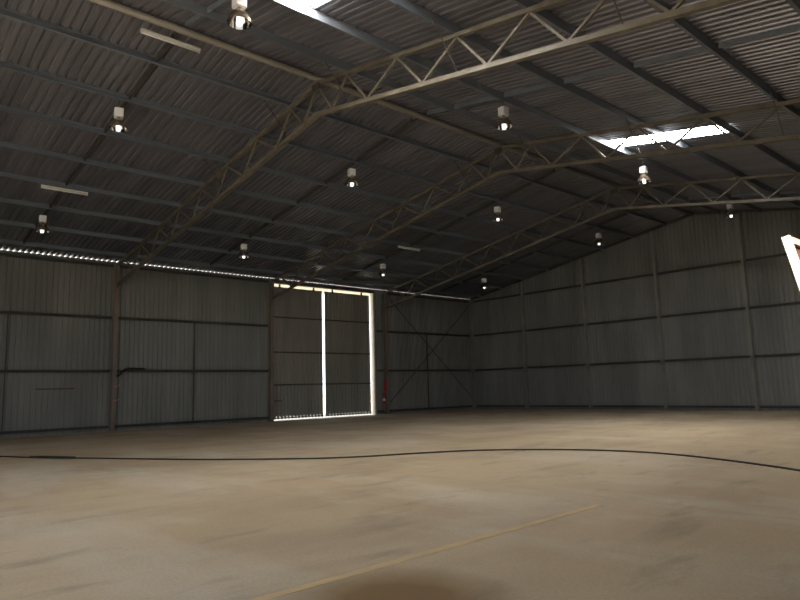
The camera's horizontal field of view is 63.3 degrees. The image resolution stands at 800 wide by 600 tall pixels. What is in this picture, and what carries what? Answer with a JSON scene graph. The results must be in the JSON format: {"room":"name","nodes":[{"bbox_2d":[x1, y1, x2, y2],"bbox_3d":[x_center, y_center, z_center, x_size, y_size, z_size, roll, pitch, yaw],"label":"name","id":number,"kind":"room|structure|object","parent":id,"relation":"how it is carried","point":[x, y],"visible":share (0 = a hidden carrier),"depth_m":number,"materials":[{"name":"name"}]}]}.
{"room":"aircraft hangar","nodes":[
{"label":"aircraft hangar","id":0,"kind":"room"},
{"bbox_2d":[0,250,473,437],"bbox_3d":[-10.231,2.380,32.829,41.566,7.836,0.057,5,-10,-42],"label":"wall","id":1,"kind":"structure","parent":0,"point":[34,342],"depth_m":31.48,"materials":[{"name":"grey metal"}]},
{"bbox_2d":[0,425,108,434],"bbox_3d":[-19.264,5.170,23.963,16.337,0.120,0.110,5,-10,-42],"label":"beam","id":2,"kind":"structure","parent":1,"relation":"attached to","point":[89,427],"depth_m":27.91,"materials":[{"name":"metal"}]},
{"bbox_2d":[1,314,8,430],"bbox_3d":[-16.404,2.989,26.935,0.035,4.840,0.060,5,-10,-42],"label":"strut","id":3,"kind":"object","parent":2,"relation":"on","point":[7,314],"visible":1,"depth_m":26.91,"materials":[{"name":"metal"}]},
{"bbox_2d":[35,388,73,389],"bbox_3d":[-14.982,3.860,28.162,1.530,0.060,0.060,5,-10,-42],"label":"bar","id":4,"kind":"object","parent":1,"relation":"attached to","point":[39,388],"visible":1,"depth_m":28.08,"materials":[{"name":"metal"}]},
{"bbox_2d":[0,370,109,372],"bbox_3d":[-19.329,2.684,24.300,16.337,0.120,0.110,5,-10,-42],"label":"beam","id":5,"kind":"structure","parent":1,"relation":"attached to","point":[1,371],"depth_m":28.21,"materials":[{"name":"metal"}]},
{"bbox_2d":[0,311,112,318],"bbox_3d":[-19.394,0.247,24.631,16.337,0.120,0.110,5,-10,-42],"label":"beam","id":6,"kind":"structure","parent":1,"relation":"attached to","point":[1,312],"depth_m":28.47,"materials":[{"name":"metal"}]},
{"bbox_2d":[0,253,114,266],"bbox_3d":[-19.458,-2.180,24.960,16.337,0.120,0.110,5,-10,-42],"label":"beam","id":7,"kind":"structure","parent":1,"relation":"attached to","point":[1,254],"depth_m":28.78,"materials":[{"name":"metal"}]},
{"bbox_2d":[115,417,267,427],"bbox_3d":[-10.058,6.050,32.246,8.053,0.120,0.110,5,-10,-42],"label":"beam","id":8,"kind":"structure","parent":1,"relation":"attached to","point":[250,418],"depth_m":31.91,"materials":[{"name":"metal"}]},
{"bbox_2d":[192,323,194,420],"bbox_3d":[-10.302,3.572,32.426,0.050,4.840,0.060,5,-10,-42],"label":"strut","id":9,"kind":"object","parent":8,"relation":"on","point":[194,323],"visible":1,"depth_m":32.41,"materials":[{"name":"metal"}]},
{"bbox_2d":[117,370,267,371],"bbox_3d":[-10.123,3.564,32.583,8.053,0.120,0.110,5,-10,-42],"label":"beam","id":10,"kind":"structure","parent":1,"relation":"attached to","point":[117,370],"depth_m":32.47,"materials":[{"name":"metal"}]},
{"bbox_2d":[116,368,144,376],"bbox_3d":[-12.566,3.374,30.254,0.116,0.452,1.327,-9,-11,44],"label":"cable bundle","id":11,"kind":"object","parent":10,"relation":"on","point":[123,370],"visible":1,"depth_m":30.10,"materials":[{"name":"black rubber"}]},
{"bbox_2d":[118,317,267,326],"bbox_3d":[-10.188,1.127,32.914,8.053,0.120,0.110,5,-10,-42],"label":"beam","id":12,"kind":"structure","parent":1,"relation":"attached to","point":[119,318],"depth_m":32.59,"materials":[{"name":"metal"}]},
{"bbox_2d":[120,265,268,282],"bbox_3d":[-10.252,-1.300,33.243,8.053,0.120,0.110,5,-10,-42],"label":"beam","id":13,"kind":"structure","parent":1,"relation":"attached to","point":[121,266],"depth_m":33.14,"materials":[{"name":"metal"}]},
{"bbox_2d":[274,284,322,419],"bbox_3d":[-5.794,2.910,36.831,3.510,7.490,0.257,5,-10,-42],"label":"door","id":14,"kind":"structure","parent":1,"relation":"in","point":[298,344],"depth_m":36.91,"materials":[{"name":"metal"}]},
{"bbox_2d":[274,284,370,295],"bbox_3d":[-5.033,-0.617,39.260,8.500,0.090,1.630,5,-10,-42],"label":"trim","id":15,"kind":"structure","parent":1,"relation":"attached to","point":[275,285],"depth_m":39.24,"materials":[{"name":"beige metal"}]},
{"bbox_2d":[274,281,373,292],"bbox_3d":[-4.372,-0.762,38.578,7.250,0.140,0.090,5,-10,-42],"label":"door frame","id":16,"kind":"structure","parent":1,"relation":"attached to","point":[277,282],"depth_m":38.60,"materials":[{"name":"metal"}]},
{"bbox_2d":[324,290,370,416],"bbox_3d":[-3.151,3.176,39.310,3.425,7.490,0.107,5,-10,-42],"label":"door","id":17,"kind":"structure","parent":1,"relation":"in","point":[346,316],"depth_m":39.28,"materials":[{"name":"metal"}]},
{"bbox_2d":[384,293,467,302],"bbox_3d":[1.984,-0.131,44.252,7.963,0.120,0.110,5,-10,-42],"label":"wall girt","id":18,"kind":"object","parent":1,"relation":"attached to","point":[393,294],"depth_m":44.35,"materials":[{"name":"metal"}]},
{"bbox_2d":[388,331,468,336],"bbox_3d":[2.049,2.296,43.923,7.963,0.120,0.110,5,-10,-42],"label":"wall girt","id":19,"kind":"object","parent":1,"relation":"attached to","point":[402,332],"depth_m":43.71,"materials":[{"name":"metal"}]},
{"bbox_2d":[390,306,468,402],"bbox_3d":[2.165,3.434,43.705,7.759,6.626,0.012,5,-10,-42],"label":"brace","id":20,"kind":"object","parent":19,"relation":"attached to","point":[468,306],"visible":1,"depth_m":43.31,"materials":[{"name":"metal"}]},
{"bbox_2d":[389,299,471,396],"bbox_3d":[2.199,3.401,43.761,7.639,6.546,0.012,5,-10,-42],"label":"brace","id":21,"kind":"object","parent":19,"relation":"attached to","point":[389,299],"visible":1,"depth_m":43.66,"materials":[{"name":"metal"}]},
{"bbox_2d":[388,369,471,371],"bbox_3d":[2.113,4.733,43.593,7.963,0.120,0.110,5,-10,-42],"label":"wall girt","id":22,"kind":"object","parent":1,"relation":"attached to","point":[437,369],"depth_m":44.20,"materials":[{"name":"metal"}]},
{"bbox_2d":[389,405,471,411],"bbox_3d":[2.179,7.219,43.256,7.963,0.120,0.110,5,-10,-42],"label":"wall girt","id":23,"kind":"object","parent":1,"relation":"attached to","point":[465,405],"depth_m":43.12,"materials":[{"name":"metal"}]},
{"bbox_2d":[426,335,429,406],"bbox_3d":[1.859,4.734,43.367,0.050,4.840,0.060,5,-10,-42],"label":"strut","id":24,"kind":"object","parent":23,"relation":"on","point":[426,335],"visible":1,"depth_m":43.33,"materials":[{"name":"metal"}]},
{"bbox_2d":[0,409,799,599],"bbox_3d":[0.940,4.429,20.195,41.646,0.200,33.036,5,-10,-42],"label":"floor","id":25,"kind":"structure","parent":0,"point":[666,527],"depth_m":8.71,"materials":[{"name":"concrete"}]},
{"bbox_2d":[108,268,118,431],"bbox_3d":[-13.162,2.209,29.904,0.300,7.544,0.320,5,-10,-42],"label":"column","id":26,"kind":"structure","parent":25,"relation":"on","point":[113,372],"depth_m":29.81,"materials":[{"name":"metal"}]},
{"bbox_2d":[268,283,273,421],"bbox_3d":[-7.027,2.795,35.424,0.300,7.544,0.320,5,-10,-42],"label":"column","id":27,"kind":"structure","parent":25,"relation":"on","point":[270,303],"depth_m":35.38,"materials":[{"name":"metal"}]},
{"bbox_2d":[370,293,375,414],"bbox_3d":[-1.685,3.336,40.519,0.085,7.560,0.310,5,-10,-42],"label":"post","id":28,"kind":"object","parent":25,"relation":"on","point":[372,324],"visible":1,"depth_m":40.46,"materials":[{"name":"beige metal"}]},
{"bbox_2d":[382,294,389,413],"bbox_3d":[-0.892,3.381,40.943,0.300,7.544,0.320,5,-10,-42],"label":"column","id":29,"kind":"structure","parent":25,"relation":"on","point":[384,312],"depth_m":40.94,"materials":[{"name":"metal"}]},
{"bbox_2d":[384,381,386,390],"bbox_3d":[-0.923,5.380,40.623,0.006,0.660,0.260,5,-10,-42],"label":"sign","id":30,"kind":"object","parent":29,"relation":"attached to","point":[385,382],"visible":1,"depth_m":40.60,"materials":[{"name":"red paint"}]},
{"bbox_2d":[0,449,799,470],"bbox_3d":[-2.617,3.865,16.276,25.001,0.096,5.367,-6,-9,28],"label":"hose","id":31,"kind":"object","parent":25,"relation":"on","point":[42,457],"visible":1,"depth_m":15.49,"materials":[{"name":"black rubber"}]},
{"bbox_2d":[250,504,602,599],"bbox_3d":[-0.691,2.366,5.415,9.206,0.003,0.110,6,-11,-43],"label":"floor line","id":32,"kind":"object","parent":25,"relation":"on","point":[392,562],"depth_m":6.13,"materials":[{"name":"yellow paint"}]},
{"bbox_2d":[469,305,476,408],"bbox_3d":[5.206,4.034,46.377,0.220,7.391,0.200,5,-10,-42],"label":"wall post","id":33,"kind":"object","parent":25,"relation":"on","point":[470,306],"visible":1,"depth_m":46.35,"materials":[{"name":"metal"}]},
{"bbox_2d":[519,282,528,408],"bbox_3d":[8.232,2.965,43.067,0.220,8.461,0.200,5,-10,-42],"label":"wall post","id":34,"kind":"object","parent":25,"relation":"on","point":[520,283],"visible":0.88,"depth_m":43.05,"materials":[{"name":"metal"}]},
{"bbox_2d":[579,258,592,409],"bbox_3d":[11.359,2.018,39.693,0.220,9.268,0.200,5,-10,-42],"label":"wall post","id":35,"kind":"object","parent":25,"relation":"on","point":[580,259],"visible":1,"depth_m":39.66,"materials":[{"name":"metal"}]},
{"bbox_2d":[650,231,667,409],"bbox_3d":[14.485,1.070,36.319,0.220,10.075,0.200,5,-10,-42],"label":"wall post","id":36,"kind":"object","parent":25,"relation":"on","point":[651,232],"visible":0.98,"depth_m":36.28,"materials":[{"name":"metal"}]},
{"bbox_2d":[736,213,759,410],"bbox_3d":[17.622,0.523,32.890,0.220,10.075,0.200,5,-10,-42],"label":"wall post","id":37,"kind":"object","parent":25,"relation":"on","point":[743,268],"visible":0.9,"depth_m":32.83,"materials":[{"name":"metal"}]},
{"bbox_2d":[782,235,799,289],"bbox_3d":[1.953,0.826,1.913,1.700,1.989,0.779,5,-10,-42],"label":"tilted panel","id":38,"kind":"object","parent":25,"relation":"on","point":[791,244],"visible":1,"depth_m":1.74,"materials":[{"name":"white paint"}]},
{"bbox_2d":[0,0,799,299],"bbox_3d":[0.695,-4.875,21.456,41.766,2.928,33.176,5,-10,-42],"label":"ceiling","id":39,"kind":"structure","parent":0,"point":[703,78],"depth_m":20.75,"materials":[{"name":"grey metal"}]},
{"bbox_2d":[23,34,173,243],"bbox_3d":[-10.669,-4.510,21.646,0.050,2.688,14.862,5,-10,-42],"label":"purlin bridging","id":40,"kind":"object","parent":39,"relation":"attached to","point":[165,47],"visible":0.87,"depth_m":19.88,"materials":[{"name":"metal"}]},
{"bbox_2d":[140,28,200,52],"bbox_3d":[-5.711,-6.462,16.204,1.500,0.115,0.100,5,-10,-42],"label":"light","id":41,"kind":"object","parent":39,"relation":"attached to","point":[142,30],"visible":1,"depth_m":16.15,"materials":[{"name":"plastic"}]},
{"bbox_2d":[185,0,228,26],"bbox_3d":[-0.210,-6.336,10.216,0.050,2.688,14.862,5,-10,-42],"label":"purlin bridging","id":42,"kind":"object","parent":39,"relation":"attached to","point":[218,3],"visible":1,"depth_m":14.86,"materials":[{"name":"grey metal"}]},
{"bbox_2d":[0,238,480,296],"bbox_3d":[-9.537,-1.767,32.415,41.256,0.210,0.111,5,-10,-42],"label":"purlin","id":43,"kind":"structure","parent":39,"relation":"attached to","point":[2,241],"depth_m":32.30,"materials":[{"name":"grey metal"}]},
{"bbox_2d":[0,219,501,288],"bbox_3d":[-8.258,-2.319,31.053,41.256,0.210,0.111,5,-10,-42],"label":"purlin","id":44,"kind":"structure","parent":39,"relation":"attached to","point":[2,221],"depth_m":30.47,"materials":[{"name":"grey metal"}]},
{"bbox_2d":[0,197,523,279],"bbox_3d":[-6.953,-2.884,29.662,41.256,0.210,0.111,5,-10,-42],"label":"purlin","id":45,"kind":"structure","parent":39,"relation":"attached to","point":[2,199],"depth_m":28.71,"materials":[{"name":"grey metal"}]},
{"bbox_2d":[34,214,49,232],"bbox_3d":[-13.223,-2.918,23.996,0.504,0.910,0.504,4,-9,-33],"label":"lamp","id":46,"kind":"object","parent":45,"relation":"hanging from","point":[42,228],"visible":1,"depth_m":23.89,"materials":[{"name":"metal"}]},
{"bbox_2d":[238,244,248,257],"bbox_3d":[-7.105,-2.334,29.500,0.504,0.910,0.504,3,-9,-30],"label":"lamp","id":47,"kind":"object","parent":45,"relation":"hanging from","point":[243,254],"visible":1,"depth_m":29.39,"materials":[{"name":"white metal"}]},
{"bbox_2d":[378,264,387,275],"bbox_3d":[-0.921,-1.743,35.064,0.504,0.910,0.504,-7,-9,33],"label":"lamp","id":48,"kind":"object","parent":45,"relation":"hanging from","point":[382,272],"visible":1,"depth_m":34.96,"materials":[{"name":"white metal"}]},
{"bbox_2d":[480,278,487,288],"bbox_3d":[5.263,-1.152,40.629,0.504,0.910,0.504,3,-9,-32],"label":"lamp","id":49,"kind":"object","parent":45,"relation":"hanging from","point":[484,285],"visible":1,"depth_m":40.51,"materials":[{"name":"white metal"}]},
{"bbox_2d":[0,171,549,270],"bbox_3d":[-5.641,-3.451,28.264,41.256,0.210,0.111,5,-10,-42],"label":"purlin","id":50,"kind":"structure","parent":39,"relation":"attached to","point":[4,174],"depth_m":26.93,"materials":[{"name":"grey metal"}]},
{"bbox_2d":[41,184,87,195],"bbox_3d":[-11.764,-3.849,22.774,1.500,0.115,0.100,5,-10,-42],"label":"light","id":51,"kind":"object","parent":50,"relation":"attached to","point":[42,186],"visible":1,"depth_m":22.74,"materials":[{"name":"plastic"}]},
{"bbox_2d":[398,246,419,250],"bbox_3d":[0.478,-2.679,33.789,1.500,0.115,0.100,5,-10,-42],"label":"light","id":52,"kind":"object","parent":50,"relation":"attached to","point":[402,247],"visible":1,"depth_m":33.75,"materials":[{"name":"metal"}]},
{"bbox_2d":[0,140,575,260],"bbox_3d":[-4.323,-4.021,26.859,41.256,0.210,0.111,5,-10,-42],"label":"purlin","id":53,"kind":"structure","parent":39,"relation":"attached to","point":[4,144],"depth_m":25.09,"materials":[{"name":"grey metal"}]},
{"bbox_2d":[0,104,603,249],"bbox_3d":[-2.998,-4.594,25.447,41.256,0.210,0.111,5,-10,-42],"label":"purlin","id":54,"kind":"structure","parent":39,"relation":"attached to","point":[3,108],"depth_m":22.98,"materials":[{"name":"grey metal"}]},
{"bbox_2d":[210,119,412,264],"bbox_3d":[-4.534,-3.924,27.166,0.050,2.688,14.862,5,-10,-42],"label":"purlin bridging","id":55,"kind":"object","parent":39,"relation":"attached to","point":[410,121],"visible":1,"depth_m":25.57,"materials":[{"name":"metal"}]},
{"bbox_2d":[298,0,328,7],"bbox_3d":[-0.836,-6.497,12.850,0.630,0.747,3.940,5,-10,-42],"label":"window","id":56,"kind":"structure","parent":39,"relation":"attached to","point":[314,3],"depth_m":14.29,"materials":[{"name":"white"}]},
{"bbox_2d":[0,59,634,237],"bbox_3d":[-1.659,-5.172,24.021,41.256,0.210,0.111,5,-10,-42],"label":"purlin","id":57,"kind":"structure","parent":39,"relation":"attached to","point":[6,65],"depth_m":20.91,"materials":[{"name":"grey metal"}]},
{"bbox_2d":[109,100,127,131],"bbox_3d":[-7.951,-5.209,18.335,0.504,0.910,0.504,3,-9,-28],"label":"lamp","id":58,"kind":"object","parent":57,"relation":"hanging from","point":[117,125],"visible":1,"depth_m":18.25,"materials":[{"name":"white metal"}]},
{"bbox_2d":[345,163,358,186],"bbox_3d":[-1.781,-4.620,23.886,0.504,0.910,0.504,2,-9,-27],"label":"lamp","id":59,"kind":"object","parent":57,"relation":"hanging from","point":[351,181],"visible":1,"depth_m":23.78,"materials":[{"name":"white metal"}]},
{"bbox_2d":[492,205,502,220],"bbox_3d":[4.433,-4.026,29.477,0.504,0.910,0.504,-7,-10,37],"label":"lamp","id":60,"kind":"object","parent":57,"relation":"hanging from","point":[497,217],"visible":1,"depth_m":29.37,"materials":[{"name":"white metal"}]},
{"bbox_2d":[594,232,603,244],"bbox_3d":[10.773,-3.420,35.181,0.504,0.910,0.504,6,-11,-43],"label":"lamp","id":61,"kind":"object","parent":57,"relation":"hanging from","point":[598,241],"visible":1,"depth_m":35.07,"materials":[{"name":"white metal"}]},
{"bbox_2d":[0,6,666,225],"bbox_3d":[-0.347,-5.739,22.623,41.256,0.210,0.111,5,-10,-42],"label":"roof beam","id":62,"kind":"structure","parent":39,"relation":"attached to","point":[8,13],"depth_m":18.95,"materials":[{"name":"grey metal"}]},
{"bbox_2d":[88,0,693,215],"bbox_3d":[0.617,-6.139,21.587,41.246,0.172,0.176,5,-10,-42],"label":"tube","id":63,"kind":"object","parent":39,"relation":"attached to","point":[110,4],"visible":1,"depth_m":18.64,"materials":[{"name":"paint"}]},
{"bbox_2d":[116,0,743,287],"bbox_3d":[-2.667,-4.413,18.352,0.929,3.942,32.320,5,-10,-42],"label":"roof truss","id":64,"kind":"object","parent":39,"relation":"attached to","point":[675,12],"visible":1,"depth_m":15.66,"materials":[{"name":"metal"}]},
{"bbox_2d":[162,0,720,213],"bbox_3d":[1.600,-6.080,20.495,41.256,0.210,0.111,5,-10,-42],"label":"purlin","id":65,"kind":"structure","parent":39,"relation":"attached to","point":[191,6],"depth_m":18.73,"materials":[{"name":"grey metal"}]},
{"bbox_2d":[342,169,554,279],"bbox_3d":[1.601,-3.338,32.686,0.050,2.688,14.862,5,-10,-42],"label":"purlin bridging","id":66,"kind":"object","parent":39,"relation":"attached to","point":[553,170],"visible":1,"depth_m":31.30,"materials":[{"name":"metal"}]},
{"bbox_2d":[269,0,761,212],"bbox_3d":[2.930,-5.973,19.006,41.256,0.210,0.111,5,-10,-42],"label":"purlin","id":67,"kind":"structure","parent":39,"relation":"attached to","point":[293,5],"depth_m":18.20,"materials":[{"name":"grey metal"}]},
{"bbox_2d":[227,0,251,29],"bbox_3d":[-3.283,-6.020,13.264,0.504,0.910,0.504,5,-10,-38],"label":"lamp","id":68,"kind":"object","parent":67,"relation":"hanging from","point":[238,18],"visible":1,"depth_m":13.20,"materials":[{"name":"white metal"}]},
{"bbox_2d":[495,99,512,129],"bbox_3d":[3.020,-5.418,18.934,0.504,0.910,0.504,5,-10,-39],"label":"lamp","id":69,"kind":"object","parent":67,"relation":"hanging from","point":[503,123],"visible":1,"depth_m":18.84,"materials":[{"name":"white metal"}]},
{"bbox_2d":[637,160,650,183],"bbox_3d":[9.189,-4.828,24.485,0.504,0.910,0.504,-8,-10,38],"label":"lamp","id":70,"kind":"object","parent":67,"relation":"hanging from","point":[643,179],"visible":1,"depth_m":24.39,"materials":[{"name":"white metal"}]},
{"bbox_2d":[725,198,736,217],"bbox_3d":[15.247,-4.249,29.936,0.504,0.910,0.504,4,-9,-34],"label":"lamp","id":71,"kind":"object","parent":67,"relation":"hanging from","point":[730,213],"visible":0.99,"depth_m":29.84,"materials":[{"name":"white metal"}]},
{"bbox_2d":[271,92,799,300],"bbox_3d":[3.468,-3.826,23.871,0.929,3.942,32.320,5,-10,-42],"label":"roof truss","id":72,"kind":"object","parent":39,"relation":"attached to","point":[782,104],"visible":1,"depth_m":22.44,"materials":[{"name":"metal"}]},
{"bbox_2d":[441,203,649,291],"bbox_3d":[7.736,-2.752,38.206,0.050,2.688,14.862,5,-10,-42],"label":"purlin bridging","id":73,"kind":"object","parent":39,"relation":"attached to","point":[632,210],"visible":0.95,"depth_m":37.34,"materials":[{"name":"metal"}]},
{"bbox_2d":[471,214,690,300],"bbox_3d":[10.534,-2.368,41.181,0.070,2.949,16.243,5,-10,-42],"label":"rafter","id":74,"kind":"object","parent":39,"relation":"attached to","point":[686,215],"visible":1,"depth_m":39.92,"materials":[{"name":"metal"}]},
{"bbox_2d":[385,172,799,309],"bbox_3d":[9.603,-3.240,29.391,0.929,3.942,32.320,5,-10,-42],"label":"roof truss","id":75,"kind":"object","parent":39,"relation":"attached to","point":[611,191],"visible":0.99,"depth_m":30.17,"materials":[{"name":"metal"}]},
{"bbox_2d":[386,0,799,207],"bbox_3d":[4.286,-5.865,17.487,41.256,0.210,0.111,5,-10,-42],"label":"purlin","id":76,"kind":"structure","parent":39,"relation":"attached to","point":[407,5],"depth_m":17.52,"materials":[{"name":"grey metal"}]},
{"bbox_2d":[427,23,799,114],"bbox_3d":[5.925,-5.750,15.736,0.050,2.688,14.862,5,-10,-42],"label":"purlin bridging","id":77,"kind":"object","parent":39,"relation":"attached to","point":[792,28],"visible":0.96,"depth_m":15.66,"materials":[{"name":"grey metal"}]},
{"bbox_2d":[510,0,799,171],"bbox_3d":[5.630,-5.758,15.983,41.256,0.210,0.111,5,-10,-42],"label":"purlin","id":78,"kind":"structure","parent":39,"relation":"attached to","point":[547,16],"depth_m":16.51,"materials":[{"name":"grey metal"}]},
{"bbox_2d":[611,125,727,145],"bbox_3d":[9.116,-5.546,21.803,0.910,0.747,3.940,5,-10,-42],"label":"window","id":79,"kind":"structure","parent":39,"relation":"attached to","point":[709,130],"depth_m":21.61,"materials":[{"name":"white"}]},
{"bbox_2d":[643,0,799,120],"bbox_3d":[6.966,-5.652,14.486,41.256,0.210,0.111,5,-10,-42],"label":"purlin","id":80,"kind":"structure","parent":39,"relation":"attached to","point":[682,23],"depth_m":14.85,"materials":[{"name":"grey metal"}]},
{"bbox_2d":[664,190,799,201],"bbox_3d":[18.194,-4.577,26.776,0.050,2.688,14.862,5,-10,-42],"label":"purlin bridging","id":81,"kind":"object","parent":39,"relation":"attached to","point":[794,191],"visible":0.87,"depth_m":29.70,"materials":[{"name":"grey metal"}]},
{"bbox_2d":[693,207,799,214],"bbox_3d":[21.460,-4.275,29.239,0.070,2.949,16.243,5,-10,-42],"label":"rafter","id":82,"kind":"object","parent":39,"relation":"attached to","point":[789,208],"visible":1,"depth_m":33.12,"materials":[{"name":"metal"}]},
{"bbox_2d":[786,0,799,15],"bbox_3d":[8.296,-5.545,12.997,41.256,0.210,0.111,5,-10,-42],"label":"purlin","id":83,"kind":"structure","parent":39,"relation":"attached to","point":[795,4],"depth_m":12.22,"materials":[{"name":"grey metal"}]},
{"bbox_2d":[470,210,799,410],"bbox_3d":[16.226,0.506,34.808,0.047,10.696,33.096,5,-10,-42],"label":"wall","id":84,"kind":"structure","parent":0,"point":[707,239],"depth_m":36.44,"materials":[{"name":"grey metal"}]},
{"bbox_2d":[473,294,519,302],"bbox_3d":[6.736,-0.114,45.301,0.110,0.120,4.459,5,-10,-42],"label":"wall girt","id":85,"kind":"object","parent":84,"relation":"attached to","point":[515,294],"depth_m":45.28,"materials":[{"name":"metal"}]},
{"bbox_2d":[473,330,521,336],"bbox_3d":[6.800,2.313,44.973,0.110,0.120,4.459,5,-10,-42],"label":"wall girt","id":86,"kind":"object","parent":84,"relation":"attached to","point":[517,330],"depth_m":44.94,"materials":[{"name":"metal"}]},
{"bbox_2d":[475,367,523,370],"bbox_3d":[6.864,4.750,44.642,0.110,0.120,4.459,5,-10,-42],"label":"wall girt","id":87,"kind":"object","parent":84,"relation":"attached to","point":[512,367],"depth_m":44.71,"materials":[{"name":"metal"}]},
{"bbox_2d":[477,405,525,406],"bbox_3d":[6.930,7.236,44.305,0.110,0.120,4.459,5,-10,-42],"label":"wall girt","id":88,"kind":"object","parent":84,"relation":"attached to","point":[477,405],"depth_m":44.36,"materials":[{"name":"metal"}]},
{"bbox_2d":[523,284,580,294],"bbox_3d":[9.833,-0.655,41.917,0.110,0.120,4.579,5,-10,-42],"label":"wall girt","id":89,"kind":"object","parent":84,"relation":"attached to","point":[574,286],"depth_m":41.87,"materials":[{"name":"metal"}]},
{"bbox_2d":[526,324,582,330],"bbox_3d":[9.897,1.772,41.588,0.110,0.120,4.579,5,-10,-42],"label":"wall girt","id":90,"kind":"object","parent":84,"relation":"attached to","point":[575,325],"depth_m":41.55,"materials":[{"name":"metal"}]},
{"bbox_2d":[527,364,585,368],"bbox_3d":[9.961,4.209,41.258,0.110,0.120,4.579,5,-10,-42],"label":"wall girt","id":91,"kind":"object","parent":84,"relation":"attached to","point":[570,364],"depth_m":41.26,"materials":[{"name":"metal"}]},
{"bbox_2d":[530,405,588,406],"bbox_3d":[10.027,6.696,40.921,0.110,0.120,4.579,5,-10,-42],"label":"wall girt","id":92,"kind":"object","parent":84,"relation":"attached to","point":[530,405],"depth_m":40.95,"materials":[{"name":"metal"}]},
{"bbox_2d":[585,273,652,285],"bbox_3d":[12.970,-1.202,38.488,0.110,0.120,4.579,5,-10,-42],"label":"wall girt","id":93,"kind":"object","parent":84,"relation":"attached to","point":[645,275],"depth_m":38.42,"materials":[{"name":"metal"}]},
{"bbox_2d":[587,316,656,324],"bbox_3d":[13.034,1.225,38.159,0.110,0.120,4.579,5,-10,-42],"label":"wall girt","id":94,"kind":"object","parent":84,"relation":"attached to","point":[653,317],"depth_m":38.06,"materials":[{"name":"metal"}]},
{"bbox_2d":[590,360,659,365],"bbox_3d":[13.098,3.662,37.829,0.110,0.120,4.579,5,-10,-42],"label":"wall girt","id":95,"kind":"object","parent":84,"relation":"attached to","point":[649,361],"depth_m":37.81,"materials":[{"name":"metal"}]},
{"bbox_2d":[593,405,663,407],"bbox_3d":[13.164,6.148,37.492,0.110,0.120,4.579,5,-10,-42],"label":"wall girt","id":96,"kind":"object","parent":84,"relation":"attached to","point":[635,406],"depth_m":37.13,"materials":[{"name":"metal"}]},
{"bbox_2d":[658,260,740,274],"bbox_3d":[16.107,-1.750,35.060,0.110,0.120,4.579,5,-10,-42],"label":"wall girt","id":97,"kind":"object","parent":84,"relation":"attached to","point":[736,261],"depth_m":34.99,"materials":[{"name":"metal"}]},
{"bbox_2d":[661,307,745,317],"bbox_3d":[16.171,0.677,34.731,0.110,0.120,4.579,5,-10,-42],"label":"wall girt","id":98,"kind":"object","parent":84,"relation":"attached to","point":[740,308],"depth_m":34.64,"materials":[{"name":"metal"}]},
{"bbox_2d":[665,355,749,361],"bbox_3d":[16.236,3.114,34.401,0.110,0.120,4.579,5,-10,-42],"label":"wall girt","id":99,"kind":"object","parent":84,"relation":"attached to","point":[746,356],"depth_m":34.31,"materials":[{"name":"metal"}]},
{"bbox_2d":[668,405,754,407],"bbox_3d":[16.301,5.600,34.063,0.110,0.120,4.579,5,-10,-42],"label":"wall girt","id":100,"kind":"object","parent":84,"relation":"attached to","point":[669,406],"depth_m":34.21,"materials":[{"name":"metal"}]},
{"bbox_2d":[745,253,786,261],"bbox_3d":[19.244,-2.297,31.631,0.110,0.120,4.579,5,-10,-42],"label":"wall girt","id":101,"kind":"object","parent":84,"relation":"attached to","point":[781,254],"depth_m":32.59,"materials":[{"name":"metal"}]},
{"bbox_2d":[750,301,799,308],"bbox_3d":[19.308,0.129,31.302,0.110,0.120,4.579,5,-10,-42],"label":"wall girt","id":102,"kind":"object","parent":84,"relation":"attached to","point":[798,302],"depth_m":32.14,"materials":[{"name":"metal"}]},
{"bbox_2d":[754,353,799,357],"bbox_3d":[19.373,2.566,30.972,0.110,0.120,4.579,5,-10,-42],"label":"wall girt","id":103,"kind":"object","parent":84,"relation":"attached to","point":[785,354],"depth_m":31.92,"materials":[{"name":"metal"}]},
{"bbox_2d":[760,406,799,407],"bbox_3d":[19.438,5.053,30.635,0.110,0.120,4.579,5,-10,-42],"label":"wall girt","id":104,"kind":"object","parent":84,"relation":"attached to","point":[760,406],"depth_m":31.67,"materials":[{"name":"metal"}]},
{"label":"outside","id":105,"kind":"structure","parent":0,"visible":0},
{"bbox_2d":[21,393,371,436],"bbox_3d":[5.298,7.851,45.989,320.000,0.220,320.000,5,-10,-42],"label":"ground","id":106,"kind":"structure","parent":105,"point":[371,393],"depth_m":40.35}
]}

